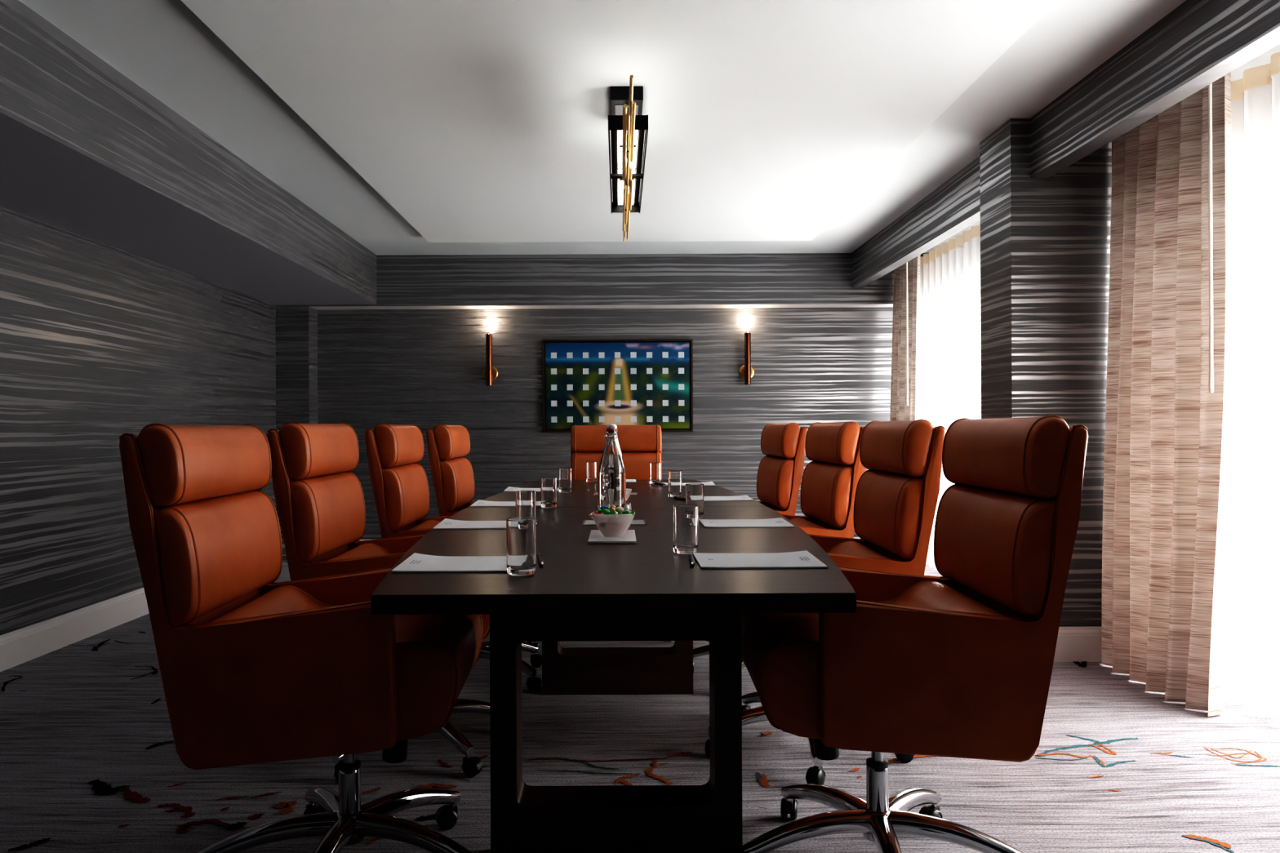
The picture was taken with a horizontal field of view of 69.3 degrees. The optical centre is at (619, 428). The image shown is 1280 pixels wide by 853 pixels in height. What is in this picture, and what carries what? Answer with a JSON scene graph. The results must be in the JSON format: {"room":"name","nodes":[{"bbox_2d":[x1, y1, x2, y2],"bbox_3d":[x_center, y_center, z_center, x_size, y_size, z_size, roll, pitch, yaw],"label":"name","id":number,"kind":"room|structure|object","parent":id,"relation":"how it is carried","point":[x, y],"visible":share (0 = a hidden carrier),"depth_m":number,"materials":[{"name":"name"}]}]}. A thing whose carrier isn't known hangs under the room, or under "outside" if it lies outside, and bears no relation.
{"room":"conference room","nodes":[
{"label":"conference room","id":0,"kind":"room"},
{"bbox_2d":[0,205,276,635],"bbox_3d":[-2.781,-0.152,3.136,0.100,2.441,9.073,0,0,0],"label":"wall","id":1,"kind":"structure","parent":0,"point":[100,343],"depth_m":4.76,"materials":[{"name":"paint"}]},
{"bbox_2d":[0,587,149,671],"bbox_3d":[-2.718,0.991,3.030,0.016,0.155,8.660,0,0,0],"label":"baseboard","id":2,"kind":"structure","parent":1,"relation":"attached to","point":[21,646],"depth_m":4.55,"materials":[{"name":"white paint"}]},
{"bbox_2d":[0,0,377,304],"bbox_3d":[-2.333,-1.179,3.030,0.805,0.391,8.660,0,0,0],"label":"beam","id":3,"kind":"structure","parent":0,"point":[86,150],"depth_m":4.07,"materials":[{"name":"paper"}]},
{"bbox_2d":[275,304,317,562],"bbox_3d":[-2.599,-0.153,7.466,0.263,2.441,0.213,0,0,0],"label":"wall pier","id":4,"kind":"object","parent":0,"point":[296,325],"visible":0.36,"depth_m":7.36,"materials":[{"name":"paper"}]},
{"bbox_2d":[317,306,893,539],"bbox_3d":[-0.066,-0.164,7.623,5.330,2.441,0.100,0,0,0],"label":"wall","id":5,"kind":"structure","parent":0,"point":[422,368],"depth_m":7.57,"materials":[{"name":"paper"}]},
{"bbox_2d":[482,324,497,386],"bbox_3d":[-1.056,-0.596,7.522,0.125,0.503,0.102,0,0,0],"label":"wall sconce","id":6,"kind":"object","parent":5,"relation":"attached to","point":[490,372],"visible":1,"depth_m":7.48,"materials":[{"name":"gold metal"}]},
{"bbox_2d":[359,537,861,541],"bbox_3d":[0.021,0.978,7.565,4.967,0.155,0.016,0,0,0],"label":"baseboard","id":7,"kind":"structure","parent":5,"relation":"attached to","point":[854,537],"depth_m":7.57,"materials":[{"name":"white paint"}]},
{"bbox_2d":[542,338,693,432],"bbox_3d":[-0.014,-0.346,7.553,1.226,0.755,0.040,0,0,0],"label":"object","id":8,"kind":"object","parent":5,"relation":"attached to","point":[585,382],"visible":0.98,"depth_m":7.54,"materials":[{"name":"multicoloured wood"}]},
{"bbox_2d":[738,323,754,384],"bbox_3d":[1.040,-0.605,7.522,0.125,0.503,0.102,0,0,0],"label":"wall sconce","id":9,"kind":"object","parent":5,"relation":"attached to","point":[746,371],"visible":1,"depth_m":7.48,"materials":[{"name":"gold metal"}]},
{"bbox_2d":[308,253,926,310],"bbox_3d":[0.011,-1.183,7.466,4.967,0.405,0.213,0,0,0],"label":"beam","id":10,"kind":"structure","parent":0,"point":[760,280],"depth_m":7.36,"materials":[{"name":"paper"}]},
{"bbox_2d":[0,562,1279,852],"bbox_3d":[-0.110,1.079,3.136,5.430,0.055,9.073,0,0,0],"label":"floor","id":11,"kind":"structure","parent":0,"point":[91,762],"depth_m":2.85,"materials":[{"name":"carpet"}]},
{"bbox_2d":[119,423,483,852],"bbox_3d":[-0.672,0.524,2.166,0.735,1.070,0.654,0,0,-2],"label":"chair","id":12,"kind":"object","parent":11,"relation":"on","point":[255,668],"visible":0.98,"depth_m":1.92,"materials":[{"name":"orange leather"}]},
{"bbox_2d":[154,490,282,626],"bbox_3d":[-0.927,0.289,2.190,0.089,0.250,0.572,-1,0,-2],"label":"cushion","id":13,"kind":"object","parent":12,"relation":"on","point":[215,552],"depth_m":2.03,"materials":[{"name":"orange leather"}]},
{"bbox_2d":[211,586,481,730],"bbox_3d":[-0.633,0.534,2.200,0.559,0.249,0.489,-1,0,-2],"label":"seat cushion","id":14,"kind":"object","parent":12,"relation":"on","point":[436,655],"depth_m":2.03,"materials":[{"name":"orange leather"}]},
{"bbox_2d":[267,422,489,782],"bbox_3d":[-0.715,0.520,3.066,0.681,1.079,0.641,0,0,-1],"label":"chair","id":15,"kind":"object","parent":11,"relation":"on","point":[320,504],"visible":0.47,"depth_m":2.82,"materials":[{"name":"orange leather"}]},
{"bbox_2d":[289,471,364,562],"bbox_3d":[-0.947,0.281,3.048,0.089,0.250,0.572,0,0,0],"label":"cushion","id":16,"kind":"object","parent":15,"relation":"on","point":[327,508],"depth_m":2.88,"materials":[{"name":"orange leather"}]},
{"bbox_2d":[327,543,489,637],"bbox_3d":[-0.657,0.532,3.050,0.559,0.249,0.489,0,0,0],"label":"seat cushion","id":17,"kind":"object","parent":15,"relation":"on","point":[357,551],"depth_m":3.14,"materials":[{"name":"orange leather"}]},
{"bbox_2d":[364,423,542,691],"bbox_3d":[-0.657,0.520,3.877,0.681,1.079,0.667,0,0,-1],"label":"chair","id":18,"kind":"object","parent":11,"relation":"on","point":[399,484],"visible":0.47,"depth_m":3.66,"materials":[{"name":"orange leather"}]},
{"bbox_2d":[382,462,428,531],"bbox_3d":[-0.888,0.281,3.885,0.089,0.250,0.572,0,0,-1],"label":"cushion","id":19,"kind":"object","parent":18,"relation":"on","point":[405,486],"depth_m":3.68,"materials":[{"name":"orange leather"}]},
{"bbox_2d":[408,520,439,530],"bbox_3d":[-0.599,0.531,3.890,0.559,0.249,0.489,0,0,-1],"label":"seat cushion","id":20,"kind":"object","parent":18,"relation":"on","point":[421,525],"depth_m":3.94,"materials":[{"name":"orange leather"}]},
{"bbox_2d":[426,424,538,646],"bbox_3d":[-0.580,0.519,4.757,0.706,1.079,0.643,0,0,0],"label":"chair","id":21,"kind":"object","parent":11,"relation":"on","point":[452,473],"visible":0.35,"depth_m":4.46,"materials":[{"name":"orange leather"}]},
{"bbox_2d":[440,457,474,511],"bbox_3d":[-0.824,0.281,4.740,0.089,0.250,0.572,0,0,0],"label":"cushion","id":22,"kind":"object","parent":21,"relation":"on","point":[456,473],"depth_m":4.50,"materials":[{"name":"orange leather"}]},
{"bbox_2d":[371,479,856,852],"bbox_3d":[-0.009,0.683,3.649,1.185,0.745,3.832,0,0,0],"label":"conference table","id":23,"kind":"object","parent":11,"relation":"on","point":[644,590],"visible":0.76,"depth_m":2.20,"materials":[{"name":"brown wood"}]},
{"bbox_2d":[391,552,506,572],"bbox_3d":[-0.354,0.306,2.115,0.279,0.012,0.228,0,0,0],"label":"paper","id":24,"kind":"object","parent":23,"relation":"on","point":[416,562],"visible":0.8,"depth_m":2.09,"materials":[{"name":"white paper"}]},
{"bbox_2d":[432,518,506,528],"bbox_3d":[-0.439,0.306,2.975,0.279,0.012,0.228,0,0,-1],"label":"paper","id":25,"kind":"object","parent":23,"relation":"on","point":[446,523],"visible":0.66,"depth_m":2.95,"materials":[{"name":"white paper"}]},
{"bbox_2d":[470,499,541,506],"bbox_3d":[-0.454,0.307,3.790,0.279,0.011,0.228,0,0,0],"label":"paper","id":26,"kind":"object","parent":23,"relation":"on","point":[479,503],"visible":0.67,"depth_m":3.77,"materials":[{"name":"white paper"}]},
{"bbox_2d":[506,517,536,576],"bbox_3d":[-0.209,0.253,1.972,0.063,0.118,0.063,0,0,0],"label":"drinking glass","id":27,"kind":"object","parent":23,"relation":"on","point":[521,532],"visible":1,"depth_m":1.95,"materials":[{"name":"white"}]},
{"bbox_2d":[515,490,536,519],"bbox_3d":[-0.288,0.253,2.847,0.063,0.118,0.063,0,0,-40],"label":"drinking glass","id":28,"kind":"object","parent":23,"relation":"on","point":[525,500],"visible":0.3,"depth_m":2.82,"materials":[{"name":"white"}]},
{"bbox_2d":[503,486,559,491],"bbox_3d":[-0.431,0.307,4.665,0.279,0.011,0.228,0,0,0],"label":"paper","id":29,"kind":"object","parent":23,"relation":"on","point":[509,488],"visible":0.57,"depth_m":4.67,"materials":[{"name":"white paper"}]},
{"bbox_2d":[537,552,543,565],"bbox_3d":[-0.183,0.305,2.148,0.011,0.013,0.153,0,0,-8],"label":"ballpoint pen","id":30,"kind":"object","parent":23,"relation":"on","point":[540,558],"visible":1,"depth_m":2.12,"materials":[{"name":"black plastic"}]},
{"bbox_2d":[540,477,556,508],"bbox_3d":[-0.276,0.253,3.626,0.063,0.118,0.063,0,0,10],"label":"drinking glass","id":31,"kind":"object","parent":23,"relation":"on","point":[548,485],"visible":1,"depth_m":3.60,"materials":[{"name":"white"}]},
{"bbox_2d":[558,467,571,493],"bbox_3d":[-0.262,0.253,4.484,0.063,0.118,0.063,0,0,-30],"label":"drinking glass","id":32,"kind":"object","parent":23,"relation":"on","point":[564,473],"visible":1,"depth_m":4.46,"materials":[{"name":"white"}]},
{"bbox_2d":[586,462,596,482],"bbox_3d":[-0.160,0.252,5.317,0.063,0.118,0.063,0,0,20],"label":"drinking glass","id":33,"kind":"object","parent":23,"relation":"on","point":[591,467],"visible":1,"depth_m":5.29,"materials":[{"name":"clear glass"}]},
{"bbox_2d":[597,424,626,507],"bbox_3d":[-0.023,0.149,2.885,0.087,0.324,0.087,0,0,28],"label":"bottle","id":34,"kind":"object","parent":23,"relation":"on","point":[611,480],"visible":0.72,"depth_m":2.85,"materials":[{"name":"clear glass"}]},
{"bbox_2d":[587,529,636,543],"bbox_3d":[-0.019,0.307,2.623,0.130,0.008,0.275,0,0,0],"label":"serving tray","id":35,"kind":"object","parent":23,"relation":"on","point":[596,536],"visible":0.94,"depth_m":2.54,"materials":[{"name":"white ceramic"}]},
{"bbox_2d":[591,511,635,537],"bbox_3d":[-0.017,0.270,2.600,0.124,0.066,0.124,0,0,0],"label":"candy bowl","id":36,"kind":"object","parent":35,"relation":"on","point":[609,525],"visible":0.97,"depth_m":2.56,"materials":[{"name":"white ceramic"}]},
{"bbox_2d":[589,507,604,519],"bbox_3d":[-0.060,0.238,2.588,0.050,0.033,0.020,0,0,-30],"label":"candy","id":37,"kind":"object","parent":36,"relation":"in","point":[595,512],"visible":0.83,"depth_m":2.58,"materials":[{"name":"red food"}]},
{"bbox_2d":[595,505,608,510],"bbox_3d":[-0.041,0.227,2.608,0.048,0.021,0.021,0,0,-10],"label":"candy","id":38,"kind":"object","parent":36,"relation":"in","point":[603,506],"visible":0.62,"depth_m":2.60,"materials":[{"name":"blue food"}]},
{"bbox_2d":[596,507,614,514],"bbox_3d":[-0.037,0.233,2.576,0.049,0.025,0.020,0,0,15],"label":"candy","id":39,"kind":"object","parent":36,"relation":"in","point":[605,511],"visible":0.88,"depth_m":2.57,"materials":[{"name":"green food"}]},
{"bbox_2d":[611,506,628,512],"bbox_3d":[0.001,0.228,2.588,0.049,0.024,0.020,0,0,-8],"label":"candy","id":40,"kind":"object","parent":36,"relation":"in","point":[619,509],"visible":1,"depth_m":2.58,"materials":[{"name":"beige food"}]},
{"bbox_2d":[617,509,635,515],"bbox_3d":[0.019,0.239,2.580,0.049,0.024,0.020,0,0,10],"label":"candy","id":41,"kind":"object","parent":36,"relation":"in","point":[633,511],"visible":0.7,"depth_m":2.57,"materials":[{"name":"green food"}]},
{"bbox_2d":[622,500,631,511],"bbox_3d":[0.019,0.227,2.604,0.033,0.050,0.020,0,0,0],"label":"candy","id":42,"kind":"object","parent":36,"relation":"in","point":[626,506],"visible":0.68,"depth_m":2.60,"materials":[{"name":"white food"}]},
{"label":"candy","id":43,"kind":"object","parent":36,"relation":"in","visible":0},
{"bbox_2d":[608,501,618,514],"bbox_3d":[-0.020,0.227,2.594,0.039,0.050,0.020,0,0,-20],"label":"candy","id":44,"kind":"object","parent":43,"relation":"on","point":[615,502],"visible":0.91,"depth_m":2.59,"materials":[{"name":"gold food"}]},
{"bbox_2d":[582,520,646,525],"bbox_3d":[-0.016,0.310,3.040,0.207,0.002,0.150,0,0,0],"label":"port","id":45,"kind":"object","parent":23,"relation":"on","point":[587,522],"visible":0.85,"depth_m":3.02,"materials":[{"name":"grey paper"}]},
{"bbox_2d":[593,492,638,495],"bbox_3d":[-0.016,0.310,4.355,0.207,0.002,0.160,0,0,0],"label":"port","id":46,"kind":"object","parent":23,"relation":"on","point":[632,493],"visible":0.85,"depth_m":4.33,"materials":[{"name":"grey"}]},
{"bbox_2d":[616,426,623,462],"bbox_3d":[-0.024,0.149,3.970,0.087,0.324,0.087,0,0,9],"label":"bottle","id":47,"kind":"object","parent":23,"relation":"on","point":[616,426],"visible":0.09,"depth_m":3.96,"materials":[{"name":"clear glass"}]},
{"bbox_2d":[626,479,636,482],"bbox_3d":[-0.011,0.307,5.400,0.216,0.007,0.279,0,0,0],"label":"paper","id":48,"kind":"object","parent":23,"relation":"on","point":[627,480],"visible":0.32,"depth_m":5.36,"materials":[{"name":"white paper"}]},
{"bbox_2d":[648,462,660,484],"bbox_3d":[0.198,0.251,5.120,0.063,0.118,0.063,0,0,39],"label":"drinking glass","id":49,"kind":"object","parent":23,"relation":"on","point":[655,468],"visible":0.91,"depth_m":5.09,"materials":[{"name":"clear glass"}]},
{"bbox_2d":[654,482,666,485],"bbox_3d":[0.224,0.303,5.019,0.011,0.013,0.153,0,0,-22],"label":"ballpoint pen","id":50,"kind":"object","parent":23,"relation":"on","point":[655,483],"visible":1,"depth_m":5.02,"materials":[{"name":"black plastic"}]},
{"bbox_2d":[667,470,681,497],"bbox_3d":[0.249,0.251,4.155,0.063,0.118,0.063,0,0,-11],"label":"drinking glass","id":51,"kind":"object","parent":23,"relation":"on","point":[674,477],"visible":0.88,"depth_m":4.13,"materials":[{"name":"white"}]},
{"bbox_2d":[673,496,685,501],"bbox_3d":[0.264,0.303,3.989,0.011,0.013,0.153,0,0,-18],"label":"ballpoint pen","id":52,"kind":"object","parent":23,"relation":"on","point":[674,497],"visible":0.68,"depth_m":3.98,"materials":[{"name":"black plastic"}]},
{"bbox_2d":[672,504,697,554],"bbox_3d":[0.164,0.251,2.294,0.063,0.118,0.063,0,0,-21],"label":"drinking glass","id":53,"kind":"object","parent":23,"relation":"on","point":[685,517],"visible":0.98,"depth_m":2.27,"materials":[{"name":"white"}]},
{"bbox_2d":[662,481,715,485],"bbox_3d":[0.376,0.303,5.050,0.279,0.011,0.228,0,0,1],"label":"paper","id":54,"kind":"object","parent":23,"relation":"on","point":[708,483],"visible":0.38,"depth_m":5.04,"materials":[{"name":"white paper"}]},
{"bbox_2d":[688,552,694,565],"bbox_3d":[0.167,0.303,2.139,0.011,0.013,0.153,0,0,3],"label":"ballpoint pen","id":55,"kind":"object","parent":23,"relation":"on","point":[691,555],"visible":1,"depth_m":2.11,"materials":[{"name":"black plastic"}]},
{"bbox_2d":[685,483,703,519],"bbox_3d":[0.258,0.250,3.170,0.063,0.118,0.063,0,0,29],"label":"drinking glass","id":56,"kind":"object","parent":23,"relation":"on","point":[694,491],"visible":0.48,"depth_m":3.14,"materials":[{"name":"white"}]},
{"bbox_2d":[684,494,754,501],"bbox_3d":[0.431,0.304,4.030,0.279,0.008,0.228,0,0,0],"label":"paper","id":57,"kind":"object","parent":23,"relation":"on","point":[739,498],"visible":0.73,"depth_m":3.99,"materials":[{"name":"white paper"}]},
{"bbox_2d":[698,517,794,528],"bbox_3d":[0.404,0.304,2.985,0.279,0.008,0.228,0,0,0],"label":"paper","id":58,"kind":"object","parent":23,"relation":"on","point":[771,522],"visible":1,"depth_m":2.96,"materials":[{"name":"white paper"}]},
{"bbox_2d":[692,550,827,568],"bbox_3d":[0.319,0.304,2.150,0.279,0.009,0.228,0,0,0],"label":"paper","id":59,"kind":"object","parent":23,"relation":"on","point":[800,559],"visible":1,"depth_m":2.13,"materials":[{"name":"white paper"}]},
{"bbox_3d":[-0.019,0.307,3.593,0.130,0.008,0.275,0,0,0],"label":"serving tray","id":60,"kind":"object","parent":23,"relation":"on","visible":0},
{"bbox_2d":[626,488,631,500],"bbox_3d":[-0.013,0.270,3.585,0.124,0.066,0.124,0,0,0],"label":"candy bowl","id":61,"kind":"object","parent":60,"relation":"on","point":[628,491],"visible":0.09,"depth_m":3.56,"materials":[{"name":"white ceramic"}]},
{"bbox_2d":[570,424,662,479],"bbox_3d":[-0.007,0.517,5.612,0.681,1.079,0.712,0,0,0],"label":"chair","id":62,"kind":"object","parent":11,"relation":"on","point":[640,446],"visible":0.24,"depth_m":5.84,"materials":[{"name":"orange leather"}]},
{"bbox_2d":[571,452,662,479],"bbox_3d":[-0.019,0.277,5.858,0.572,0.250,0.089,0,0,0],"label":"cushion","id":63,"kind":"object","parent":62,"relation":"on","point":[637,466],"depth_m":5.83,"materials":[{"name":"orange leather"}]},
{"bbox_2d":[663,422,807,641],"bbox_3d":[0.554,0.514,4.712,0.698,1.079,0.659,0,0,-2],"label":"chair","id":64,"kind":"object","parent":11,"relation":"on","point":[780,473],"visible":0.25,"depth_m":4.46,"materials":[{"name":"orange leather"}]},
{"bbox_2d":[757,455,794,510],"bbox_3d":[0.791,0.273,4.729,0.089,0.250,0.572,0,0,-2],"label":"cushion","id":65,"kind":"object","parent":64,"relation":"on","point":[775,473],"depth_m":4.52,"materials":[{"name":"orange leather"}]},
{"bbox_2d":[693,421,865,673],"bbox_3d":[0.625,0.514,3.924,0.714,1.079,0.681,0,0,-2],"label":"chair","id":66,"kind":"object","parent":11,"relation":"on","point":[829,482],"visible":0.43,"depth_m":3.69,"materials":[{"name":"orange leather"}]},
{"bbox_2d":[790,518,824,528],"bbox_3d":[0.577,0.526,3.889,0.559,0.249,0.489,0,0,-2],"label":"seat cushion","id":67,"kind":"object","parent":66,"relation":"on","point":[802,522],"depth_m":3.95,"materials":[{"name":"orange leather"}]},
{"bbox_2d":[800,461,853,528],"bbox_3d":[0.864,0.273,3.899,0.089,0.250,0.572,0,0,-2],"label":"cushion","id":68,"kind":"object","parent":66,"relation":"on","point":[826,486],"depth_m":3.72,"materials":[{"name":"orange leather"}]},
{"bbox_2d":[704,419,945,785],"bbox_3d":[0.630,0.514,3.014,0.726,1.079,0.674,0,0,1],"label":"chair","id":69,"kind":"object","parent":11,"relation":"on","point":[895,501],"visible":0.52,"depth_m":2.81,"materials":[{"name":"orange leather"}]},
{"bbox_2d":[827,541,888,558],"bbox_3d":[0.587,0.526,3.050,0.559,0.249,0.489,0,0,1],"label":"seat cushion","id":70,"kind":"object","parent":69,"relation":"on","point":[850,548],"depth_m":3.15,"materials":[{"name":"orange leather"}]},
{"bbox_2d":[854,469,924,559],"bbox_3d":[0.874,0.273,3.046,0.089,0.250,0.572,0,0,1],"label":"cushion","id":71,"kind":"object","parent":69,"relation":"on","point":[889,504],"depth_m":2.86,"materials":[{"name":"orange leather"}]},
{"bbox_2d":[740,415,1088,852],"bbox_3d":[0.624,0.514,2.183,0.737,1.079,0.654,0,0,5],"label":"chair","id":72,"kind":"object","parent":11,"relation":"on","point":[958,663],"visible":0.98,"depth_m":1.92,"materials":[{"name":"orange leather"}]},
{"bbox_2d":[741,581,1003,728],"bbox_3d":[0.582,0.526,2.201,0.559,0.249,0.489,0,0,2],"label":"seat cushion","id":73,"kind":"object","parent":72,"relation":"on","point":[780,651],"depth_m":2.02,"materials":[{"name":"orange leather"}]},
{"bbox_2d":[933,484,1055,618],"bbox_3d":[0.869,0.273,2.193,0.089,0.250,0.572,0,0,1],"label":"cushion","id":74,"kind":"object","parent":72,"relation":"on","point":[997,544],"depth_m":2.03,"materials":[{"name":"orange leather"}]},
{"bbox_2d":[18,0,1279,255],"bbox_3d":[-0.121,-1.425,3.136,5.430,0.080,9.073,0,0,0],"label":"ceiling","id":75,"kind":"structure","parent":0,"point":[162,46],"depth_m":4.01,"materials":[{"name":"white paint"}]},
{"bbox_2d":[181,0,1057,242],"bbox_3d":[0.006,-1.362,2.970,2.745,0.046,7.340,0,0,0],"label":"ceiling panel","id":76,"kind":"object","parent":75,"relation":"attached to","point":[476,121],"visible":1,"depth_m":3.69,"materials":[{"name":"white paint"}]},
{"bbox_2d":[608,75,648,241],"bbox_3d":[0.030,-1.169,3.855,0.138,0.340,2.330,0,0,0],"label":"linear chandelier","id":77,"kind":"object","parent":76,"relation":"hanging from","point":[627,125],"visible":1,"depth_m":3.62,"materials":[{"name":"black metal"}]},
{"bbox_2d":[617,129,637,204],"bbox_3d":[0.030,-1.066,3.800,0.072,0.011,1.180,0,0,0],"label":"diffuser","id":78,"kind":"object","parent":77,"relation":"attached to","point":[634,163],"depth_m":3.77,"materials":[{"name":"white glass"}]},
{"bbox_2d":[889,254,920,421],"bbox_3d":[2.150,-0.174,7.035,0.137,2.429,0.601,0,0,0],"label":"drape","id":79,"kind":"object","parent":75,"relation":"hanging from","point":[900,411],"visible":0.36,"depth_m":6.90,"materials":[{"name":"fabric"}]},
{"bbox_2d":[906,262,908,405],"bbox_3d":[2.108,-0.775,6.690,0.068,1.223,0.015,0,0,0],"label":"wand","id":80,"kind":"object","parent":75,"relation":"hanging from","point":[907,356],"visible":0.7,"depth_m":6.68,"materials":[{"name":"white plastic"}]},
{"bbox_2d":[919,222,981,569],"bbox_3d":[2.329,-0.144,5.925,0.080,2.340,2.750,0,0,0],"label":"sheer curtain","id":81,"kind":"object","parent":75,"relation":"hanging from","point":[950,362],"visible":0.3,"depth_m":6.45,"materials":[{"name":"white fabric"}]},
{"bbox_2d":[1101,71,1233,716],"bbox_3d":[2.151,-0.174,3.733,0.163,2.429,0.855,0,0,0],"label":"drape","id":82,"kind":"object","parent":75,"relation":"hanging from","point":[1167,463],"visible":0.96,"depth_m":3.64,"materials":[{"name":"fabric"}]},
{"bbox_2d":[1208,83,1213,392],"bbox_3d":[2.111,-0.756,3.262,0.068,1.261,0.015,0,0,0],"label":"wand","id":83,"kind":"object","parent":75,"relation":"hanging from","point":[1210,86],"visible":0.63,"depth_m":3.26,"materials":[{"name":"white plastic"}]},
{"bbox_2d":[1222,51,1279,721],"bbox_3d":[2.329,-0.144,2.935,0.080,2.340,2.370,0,0,0],"label":"sheer curtain","id":84,"kind":"object","parent":75,"relation":"hanging from","point":[1251,637],"visible":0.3,"depth_m":3.37,"materials":[{"name":"white fabric"}]},
{"bbox_2d":[851,156,980,288],"bbox_3d":[1.888,-1.253,5.935,0.083,0.281,2.850,0,0,0],"label":"beam","id":85,"kind":"structure","parent":0,"point":[953,206],"depth_m":5.64,"materials":[{"name":"paper"}]},
{"bbox_2d":[979,118,1111,626],"bbox_3d":[2.131,-0.174,4.333,0.736,2.441,0.354,0,0,0],"label":"column","id":86,"kind":"structure","parent":0,"point":[1045,242],"depth_m":4.16,"materials":[{"name":"paper"}]},
{"bbox_2d":[1053,626,1102,662],"bbox_3d":[2.136,0.969,4.148,0.736,0.155,0.016,0,0,0],"label":"baseboard","id":87,"kind":"structure","parent":86,"relation":"attached to","point":[1073,644],"depth_m":4.14,"materials":[{"name":"white paint"}]},
{"bbox_2d":[1030,0,1279,177],"bbox_3d":[1.888,-1.259,1.428,0.083,0.269,5.456,0,0,0],"label":"beam","id":88,"kind":"structure","parent":0,"point":[1198,42],"depth_m":3.21,"materials":[{"name":"paper"}]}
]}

